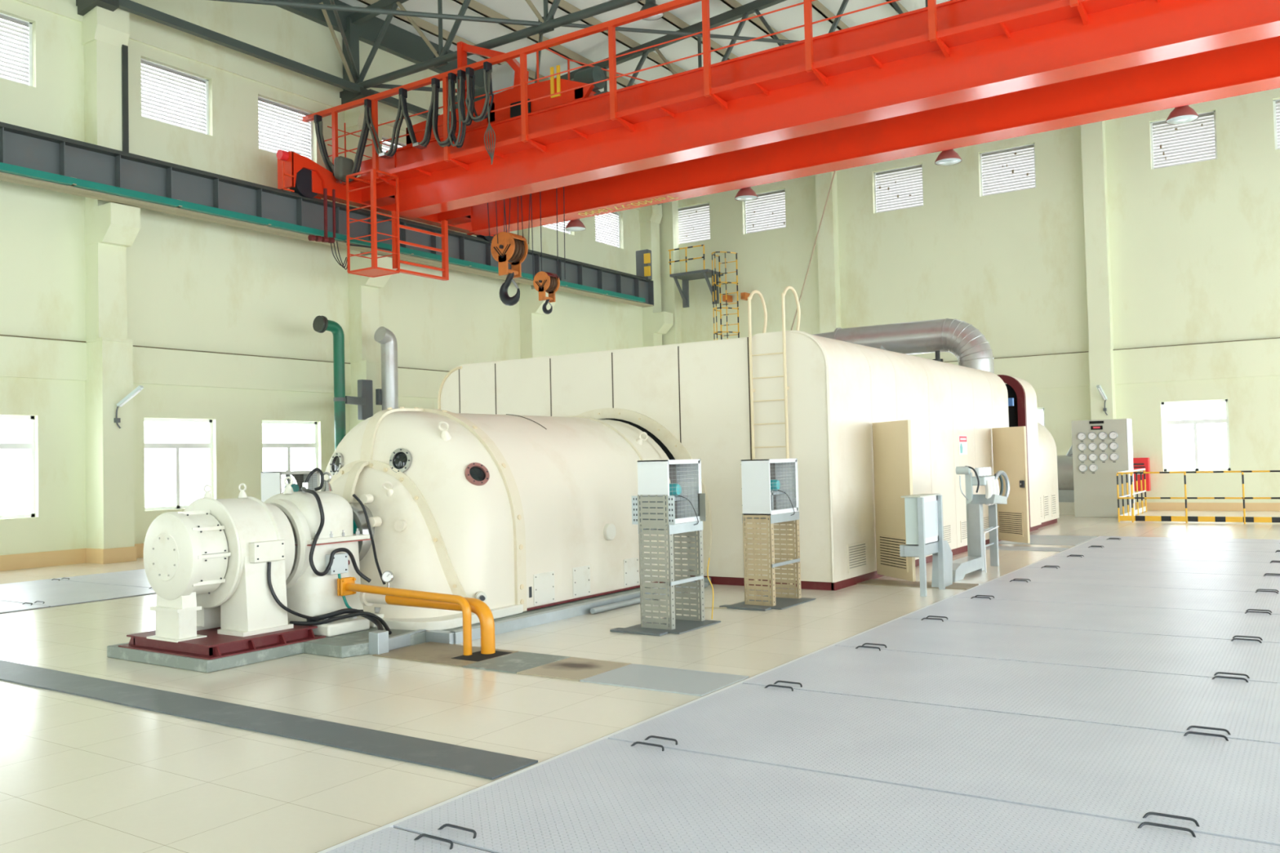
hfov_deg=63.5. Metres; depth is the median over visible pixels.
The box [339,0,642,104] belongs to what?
roof truss
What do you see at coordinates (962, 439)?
warning sign
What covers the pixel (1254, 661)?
floor plate
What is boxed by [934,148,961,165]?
lamp
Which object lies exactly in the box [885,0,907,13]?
roof purlin
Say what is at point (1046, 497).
vent
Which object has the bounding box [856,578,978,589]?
trench cover
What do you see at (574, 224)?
lamp
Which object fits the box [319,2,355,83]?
rod
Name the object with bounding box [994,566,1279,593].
floor plate
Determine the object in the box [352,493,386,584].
power cable
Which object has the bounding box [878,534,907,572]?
vent
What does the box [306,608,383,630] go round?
power cable
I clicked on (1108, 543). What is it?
floor plate
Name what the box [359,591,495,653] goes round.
pipe
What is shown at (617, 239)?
window
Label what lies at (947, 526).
vent
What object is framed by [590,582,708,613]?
conduit pipe
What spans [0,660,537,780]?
strip
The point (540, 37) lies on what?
rod
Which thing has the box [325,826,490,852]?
floor plate
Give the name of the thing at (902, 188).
window
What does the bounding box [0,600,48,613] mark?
floor plate
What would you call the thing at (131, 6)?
strut
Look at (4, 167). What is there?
rail
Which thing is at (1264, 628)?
floor plate
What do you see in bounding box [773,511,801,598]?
panel
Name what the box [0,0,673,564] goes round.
wall
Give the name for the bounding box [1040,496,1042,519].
vent
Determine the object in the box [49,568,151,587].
floor plate
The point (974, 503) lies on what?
stand
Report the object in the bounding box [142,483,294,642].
motor
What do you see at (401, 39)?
ceiling
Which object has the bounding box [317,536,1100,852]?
trim
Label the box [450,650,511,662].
base plate
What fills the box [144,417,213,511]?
window
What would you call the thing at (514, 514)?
generator
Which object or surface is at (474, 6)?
roof purlin
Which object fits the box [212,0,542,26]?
rod
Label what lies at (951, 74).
crane
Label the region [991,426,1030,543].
door
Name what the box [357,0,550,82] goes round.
roof purlin
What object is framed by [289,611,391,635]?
power cable
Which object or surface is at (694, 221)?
window
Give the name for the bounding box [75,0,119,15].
roof truss
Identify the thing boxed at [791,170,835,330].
rope
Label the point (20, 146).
beam
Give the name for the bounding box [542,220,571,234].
window
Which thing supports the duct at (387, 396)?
on the floor
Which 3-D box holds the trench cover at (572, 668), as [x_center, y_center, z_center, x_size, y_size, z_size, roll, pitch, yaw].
[-0.501,1.863,7.952,0.590,0.009,0.680,-3,-2,34]
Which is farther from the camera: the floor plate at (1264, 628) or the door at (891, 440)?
the door at (891, 440)
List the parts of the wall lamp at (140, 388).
arm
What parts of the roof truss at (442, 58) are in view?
post, bearing plate, web post, web post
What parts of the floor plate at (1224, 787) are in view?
handle, handle, handle, handle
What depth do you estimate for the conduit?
10.98 m
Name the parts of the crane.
plate, collector arm, post, drive motor, post, cage post, rail, rail, cage post, cage frame, cage rail, cage rail, cage post, cage rail, post, post, cage post, rail, rail, rail, rail, landing rail, post, handrail, post, rail, post, rail, post, toe plate, post, post, post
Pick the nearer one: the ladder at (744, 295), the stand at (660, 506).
the stand at (660, 506)
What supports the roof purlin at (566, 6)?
on the roof truss at (84, 6)
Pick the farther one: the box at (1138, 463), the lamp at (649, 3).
the box at (1138, 463)
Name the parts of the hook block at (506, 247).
cheek plate, cheek plate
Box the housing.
[263,471,383,637]
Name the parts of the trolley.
cross frame, hoist motor, cross frame, frame, post, post, cross frame, travel motor, guard rail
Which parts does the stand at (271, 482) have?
fan motor, fan blade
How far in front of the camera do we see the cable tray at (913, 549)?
11.65 m
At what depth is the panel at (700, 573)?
10.13 m
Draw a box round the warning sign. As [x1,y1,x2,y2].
[958,435,967,454]
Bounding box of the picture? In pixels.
[960,443,962,453]
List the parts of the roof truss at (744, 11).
web post, web post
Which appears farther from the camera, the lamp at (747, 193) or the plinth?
the lamp at (747, 193)
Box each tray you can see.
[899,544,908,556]
[903,541,938,557]
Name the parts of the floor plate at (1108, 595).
handle, handle, handle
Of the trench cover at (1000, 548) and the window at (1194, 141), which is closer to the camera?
the trench cover at (1000, 548)
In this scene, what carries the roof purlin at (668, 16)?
on the roof truss at (84, 6)
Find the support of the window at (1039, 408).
in the wall at (1126, 277)
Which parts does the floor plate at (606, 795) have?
handle, handle, handle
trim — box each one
[0,593,154,613]
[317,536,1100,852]
[394,827,492,852]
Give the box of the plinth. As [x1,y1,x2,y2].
[106,576,711,672]
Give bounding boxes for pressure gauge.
[381,570,394,587]
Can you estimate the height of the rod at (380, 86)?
0.100 m
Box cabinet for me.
[1057,445,1075,515]
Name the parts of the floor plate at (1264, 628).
handle, handle, handle, handle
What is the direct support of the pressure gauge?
attached to the generator
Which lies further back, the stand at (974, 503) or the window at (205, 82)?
the window at (205, 82)
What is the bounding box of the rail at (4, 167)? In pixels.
[0,162,645,302]
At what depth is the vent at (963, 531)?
16.42 m
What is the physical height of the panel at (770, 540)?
0.963 m
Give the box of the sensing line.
[983,525,999,573]
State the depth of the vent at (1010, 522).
17.52 m
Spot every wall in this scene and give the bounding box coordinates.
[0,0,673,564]
[659,88,1279,502]
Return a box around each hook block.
[487,193,530,306]
[530,186,565,314]
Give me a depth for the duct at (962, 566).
13.18 m
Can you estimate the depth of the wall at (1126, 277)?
27.28 m
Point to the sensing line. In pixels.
(997, 526)
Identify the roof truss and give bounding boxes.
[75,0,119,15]
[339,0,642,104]
[555,0,951,90]
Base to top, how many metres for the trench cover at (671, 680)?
0.009 m
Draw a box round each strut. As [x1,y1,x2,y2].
[118,0,364,93]
[368,88,439,118]
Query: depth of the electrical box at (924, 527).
11.70 m
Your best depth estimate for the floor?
6.76 m
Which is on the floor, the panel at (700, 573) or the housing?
the housing
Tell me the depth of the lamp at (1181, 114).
16.52 m
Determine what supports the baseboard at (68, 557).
attached to the wall at (100, 300)
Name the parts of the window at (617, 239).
frame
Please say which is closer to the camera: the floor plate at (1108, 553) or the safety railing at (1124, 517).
the floor plate at (1108, 553)
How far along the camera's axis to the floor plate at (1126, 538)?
17.58 m
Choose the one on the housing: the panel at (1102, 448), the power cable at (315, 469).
the power cable at (315, 469)
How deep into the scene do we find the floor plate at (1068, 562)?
13.82 m
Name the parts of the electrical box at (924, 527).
leg, door, door frame, leg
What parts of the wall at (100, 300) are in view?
skirting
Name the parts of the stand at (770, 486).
plate, rail, plate, fan motor, rail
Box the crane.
[276,0,1279,280]
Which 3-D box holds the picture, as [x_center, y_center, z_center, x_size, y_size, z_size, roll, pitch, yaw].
[5.131,0.345,16.500,0.002,0.160,0.130,-3,-2,34]
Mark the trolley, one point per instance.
(505, 75)
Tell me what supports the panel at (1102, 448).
on the floor
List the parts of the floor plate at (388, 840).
handle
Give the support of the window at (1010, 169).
in the wall at (1126, 277)
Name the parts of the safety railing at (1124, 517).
post, post, post, rail, post, rail, post, post, post, post, post, rail, rail, post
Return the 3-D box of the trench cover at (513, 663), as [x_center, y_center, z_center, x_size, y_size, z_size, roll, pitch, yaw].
[-0.979,1.884,8.271,0.540,0.009,0.680,-3,-2,34]
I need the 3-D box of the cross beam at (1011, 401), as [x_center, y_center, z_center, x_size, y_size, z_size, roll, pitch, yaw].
[6.576,-0.445,19.967,1.230,0.150,0.100,-3,-2,34]
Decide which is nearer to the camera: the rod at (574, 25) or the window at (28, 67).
the window at (28, 67)
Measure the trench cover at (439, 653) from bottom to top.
0.009 m
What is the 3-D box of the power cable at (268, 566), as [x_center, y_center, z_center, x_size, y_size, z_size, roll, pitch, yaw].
[-2.873,1.448,9.185,0.074,0.562,0.902,-3,-3,45]
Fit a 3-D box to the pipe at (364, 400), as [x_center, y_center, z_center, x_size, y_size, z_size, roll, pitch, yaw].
[-6.252,0.082,22.088,0.365,4.751,1.687,-2,-2,26]
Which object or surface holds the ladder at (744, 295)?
attached to the wall at (1126, 277)
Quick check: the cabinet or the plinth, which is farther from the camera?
the cabinet
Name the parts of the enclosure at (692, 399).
panel, rail, panel, panel, panel, panel, panel, panel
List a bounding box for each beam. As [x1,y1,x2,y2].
[0,121,653,306]
[1008,397,1013,406]
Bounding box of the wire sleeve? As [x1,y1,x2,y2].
[337,573,351,608]
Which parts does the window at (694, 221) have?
frame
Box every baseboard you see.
[0,543,143,571]
[1134,502,1279,511]
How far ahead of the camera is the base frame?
8.63 m
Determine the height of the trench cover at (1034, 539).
0.009 m
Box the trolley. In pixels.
[405,41,648,145]
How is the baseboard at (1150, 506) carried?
attached to the wall at (1126, 277)
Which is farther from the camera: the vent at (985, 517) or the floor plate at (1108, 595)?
the vent at (985, 517)
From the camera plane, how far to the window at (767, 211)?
32.58 m
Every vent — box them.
[847,541,867,573]
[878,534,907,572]
[942,523,951,546]
[960,520,967,542]
[982,515,989,536]
[997,510,1023,537]
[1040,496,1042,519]
[1043,494,1048,518]
[1050,493,1056,516]
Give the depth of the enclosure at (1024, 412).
20.69 m
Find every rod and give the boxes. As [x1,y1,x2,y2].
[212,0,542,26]
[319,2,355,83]
[329,0,359,79]
[371,84,457,93]
[534,16,542,83]
[562,22,797,43]
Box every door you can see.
[872,419,915,582]
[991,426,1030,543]
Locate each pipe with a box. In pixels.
[312,315,373,449]
[337,577,471,655]
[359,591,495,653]
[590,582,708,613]
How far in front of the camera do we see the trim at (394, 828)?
4.33 m
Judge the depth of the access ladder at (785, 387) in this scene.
12.67 m
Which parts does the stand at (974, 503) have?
head rail, leg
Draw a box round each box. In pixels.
[899,493,945,596]
[1133,457,1151,491]
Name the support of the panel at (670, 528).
on the stand at (660, 506)
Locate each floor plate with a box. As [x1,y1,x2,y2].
[0,578,155,606]
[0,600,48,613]
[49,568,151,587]
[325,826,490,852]
[393,738,1279,852]
[608,683,1279,846]
[742,645,1279,744]
[835,617,1279,683]
[902,596,1279,643]
[954,579,1279,614]
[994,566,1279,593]
[1026,555,1279,576]
[1052,546,1279,563]
[1075,538,1279,552]
[1093,536,1279,543]
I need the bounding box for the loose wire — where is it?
[706,557,713,619]
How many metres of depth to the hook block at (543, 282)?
21.29 m
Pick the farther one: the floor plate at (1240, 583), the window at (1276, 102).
the window at (1276, 102)
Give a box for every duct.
[373,326,398,410]
[813,318,994,373]
[931,540,952,588]
[952,555,982,582]
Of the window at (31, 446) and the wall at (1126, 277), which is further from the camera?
the wall at (1126, 277)
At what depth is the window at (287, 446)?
22.32 m
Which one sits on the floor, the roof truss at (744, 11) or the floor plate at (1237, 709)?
the floor plate at (1237, 709)
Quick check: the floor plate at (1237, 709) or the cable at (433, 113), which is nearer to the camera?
the floor plate at (1237, 709)
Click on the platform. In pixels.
(686, 276)
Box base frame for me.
[118,625,325,660]
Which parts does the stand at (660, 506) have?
wing plate, plate, rail, wing plate, plate, fan motor, rail, wing plate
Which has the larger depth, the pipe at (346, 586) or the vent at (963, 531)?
the vent at (963, 531)
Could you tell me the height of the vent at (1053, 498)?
0.480 m
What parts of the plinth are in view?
corner post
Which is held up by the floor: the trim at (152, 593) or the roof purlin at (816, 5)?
the trim at (152, 593)
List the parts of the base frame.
web plate, plate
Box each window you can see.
[0,12,32,86]
[0,414,35,519]
[141,57,208,134]
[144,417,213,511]
[257,96,313,160]
[262,420,317,484]
[382,136,406,152]
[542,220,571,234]
[595,212,620,248]
[678,202,710,244]
[744,188,786,233]
[873,164,923,213]
[979,143,1035,195]
[1036,407,1044,426]
[1150,110,1217,168]
[1161,399,1231,471]
[1272,98,1279,149]
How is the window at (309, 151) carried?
in the wall at (100, 300)
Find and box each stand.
[261,470,319,502]
[609,459,720,635]
[719,458,815,611]
[955,466,1009,571]
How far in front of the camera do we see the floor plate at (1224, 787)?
5.42 m
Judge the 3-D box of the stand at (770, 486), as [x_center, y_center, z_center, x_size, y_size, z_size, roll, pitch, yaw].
[1.379,1.142,11.266,0.655,1.568,1.020,-3,-2,34]
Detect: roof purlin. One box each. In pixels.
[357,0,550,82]
[453,0,635,87]
[547,0,685,73]
[636,0,737,59]
[720,0,788,44]
[811,0,848,30]
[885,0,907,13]
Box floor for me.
[0,510,1279,852]
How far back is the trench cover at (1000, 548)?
16.69 m
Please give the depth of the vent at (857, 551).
12.73 m
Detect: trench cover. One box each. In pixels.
[372,641,518,666]
[462,651,569,673]
[516,657,631,681]
[579,663,748,696]
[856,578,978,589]
[985,546,1068,551]
[998,534,1097,545]
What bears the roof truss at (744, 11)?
attached to the wall at (100, 300)
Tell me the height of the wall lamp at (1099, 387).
0.774 m
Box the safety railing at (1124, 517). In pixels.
[1115,468,1279,524]
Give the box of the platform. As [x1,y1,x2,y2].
[668,244,723,307]
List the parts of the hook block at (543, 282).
cheek plate, cheek plate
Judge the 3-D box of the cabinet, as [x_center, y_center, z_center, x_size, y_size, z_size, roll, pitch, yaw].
[10.337,1.285,25.786,1.500,1.785,0.900,-3,-2,34]
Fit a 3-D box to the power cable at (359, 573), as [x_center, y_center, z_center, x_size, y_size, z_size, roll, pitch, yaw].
[-2.806,1.013,9.603,0.590,0.911,0.522,-1,-2,-25]
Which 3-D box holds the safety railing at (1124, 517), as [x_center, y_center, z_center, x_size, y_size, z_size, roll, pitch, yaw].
[14.942,1.393,21.658,8.474,1.083,3.986,-3,-2,34]
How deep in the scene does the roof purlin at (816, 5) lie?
25.83 m
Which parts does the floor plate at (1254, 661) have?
handle, handle, handle, handle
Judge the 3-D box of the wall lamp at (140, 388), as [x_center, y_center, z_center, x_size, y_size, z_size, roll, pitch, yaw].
[-9.075,-0.344,18.334,0.538,0.754,0.102,-2,-2,8]
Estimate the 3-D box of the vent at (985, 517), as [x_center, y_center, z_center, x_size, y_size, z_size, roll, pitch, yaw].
[5.857,1.681,17.497,0.012,0.340,0.610,-3,-2,34]
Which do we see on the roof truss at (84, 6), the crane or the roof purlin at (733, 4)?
the roof purlin at (733, 4)
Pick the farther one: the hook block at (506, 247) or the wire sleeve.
the hook block at (506, 247)
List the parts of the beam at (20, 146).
plate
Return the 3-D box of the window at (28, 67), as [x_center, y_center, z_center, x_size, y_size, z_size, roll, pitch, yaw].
[-11.086,-6.494,17.484,0.090,1.170,1.500,-3,-2,34]
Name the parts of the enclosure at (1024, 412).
shell panel, rail, rail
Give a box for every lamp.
[114,385,143,428]
[564,218,586,231]
[640,0,663,20]
[734,186,757,200]
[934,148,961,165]
[1096,385,1107,415]
[1165,105,1198,124]
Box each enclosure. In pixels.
[437,330,1008,591]
[996,374,1059,532]
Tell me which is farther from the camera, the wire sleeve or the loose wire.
the loose wire
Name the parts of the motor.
foot plate, panel, panel, foot plate, panel, panel, frame, foot plate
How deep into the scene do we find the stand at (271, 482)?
12.97 m
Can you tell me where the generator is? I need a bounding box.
[317,406,687,630]
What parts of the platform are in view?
post, rail, rail, post, post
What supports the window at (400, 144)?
in the wall at (100, 300)
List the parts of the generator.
glass, glass, glass, name plate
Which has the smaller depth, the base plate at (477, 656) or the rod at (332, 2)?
the base plate at (477, 656)
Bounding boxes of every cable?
[266,561,363,620]
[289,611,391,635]
[301,487,371,582]
[304,467,324,491]
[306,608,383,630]
[313,61,495,184]
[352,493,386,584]
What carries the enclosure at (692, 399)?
on the floor
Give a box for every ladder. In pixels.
[711,251,750,340]
[747,285,800,584]
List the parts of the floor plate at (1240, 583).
handle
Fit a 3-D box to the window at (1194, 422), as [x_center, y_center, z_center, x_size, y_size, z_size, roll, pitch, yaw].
[13.890,0.233,25.829,1.480,1.760,0.070,-3,-2,34]
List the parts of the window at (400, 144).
frame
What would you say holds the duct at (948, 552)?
on the trench cover at (871, 582)
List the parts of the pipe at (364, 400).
bracket arm, bracket plate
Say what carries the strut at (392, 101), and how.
attached to the roof truss at (744, 11)
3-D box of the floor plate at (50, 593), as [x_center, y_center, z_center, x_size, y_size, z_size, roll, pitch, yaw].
[-7.998,2.222,13.991,3.300,0.032,1.606,-3,-2,34]
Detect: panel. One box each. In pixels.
[637,494,668,524]
[638,524,675,630]
[672,521,705,621]
[742,515,775,606]
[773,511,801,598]
[1071,418,1135,517]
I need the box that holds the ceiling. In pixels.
[276,0,950,92]
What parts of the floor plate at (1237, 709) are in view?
handle, handle, handle, handle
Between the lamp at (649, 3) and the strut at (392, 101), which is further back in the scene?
the strut at (392, 101)
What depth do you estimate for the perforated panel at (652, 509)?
9.72 m
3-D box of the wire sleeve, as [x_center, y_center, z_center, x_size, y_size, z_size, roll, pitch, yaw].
[-2.667,1.538,9.456,0.194,0.382,0.029,-2,-2,4]
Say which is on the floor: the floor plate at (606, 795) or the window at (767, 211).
the floor plate at (606, 795)

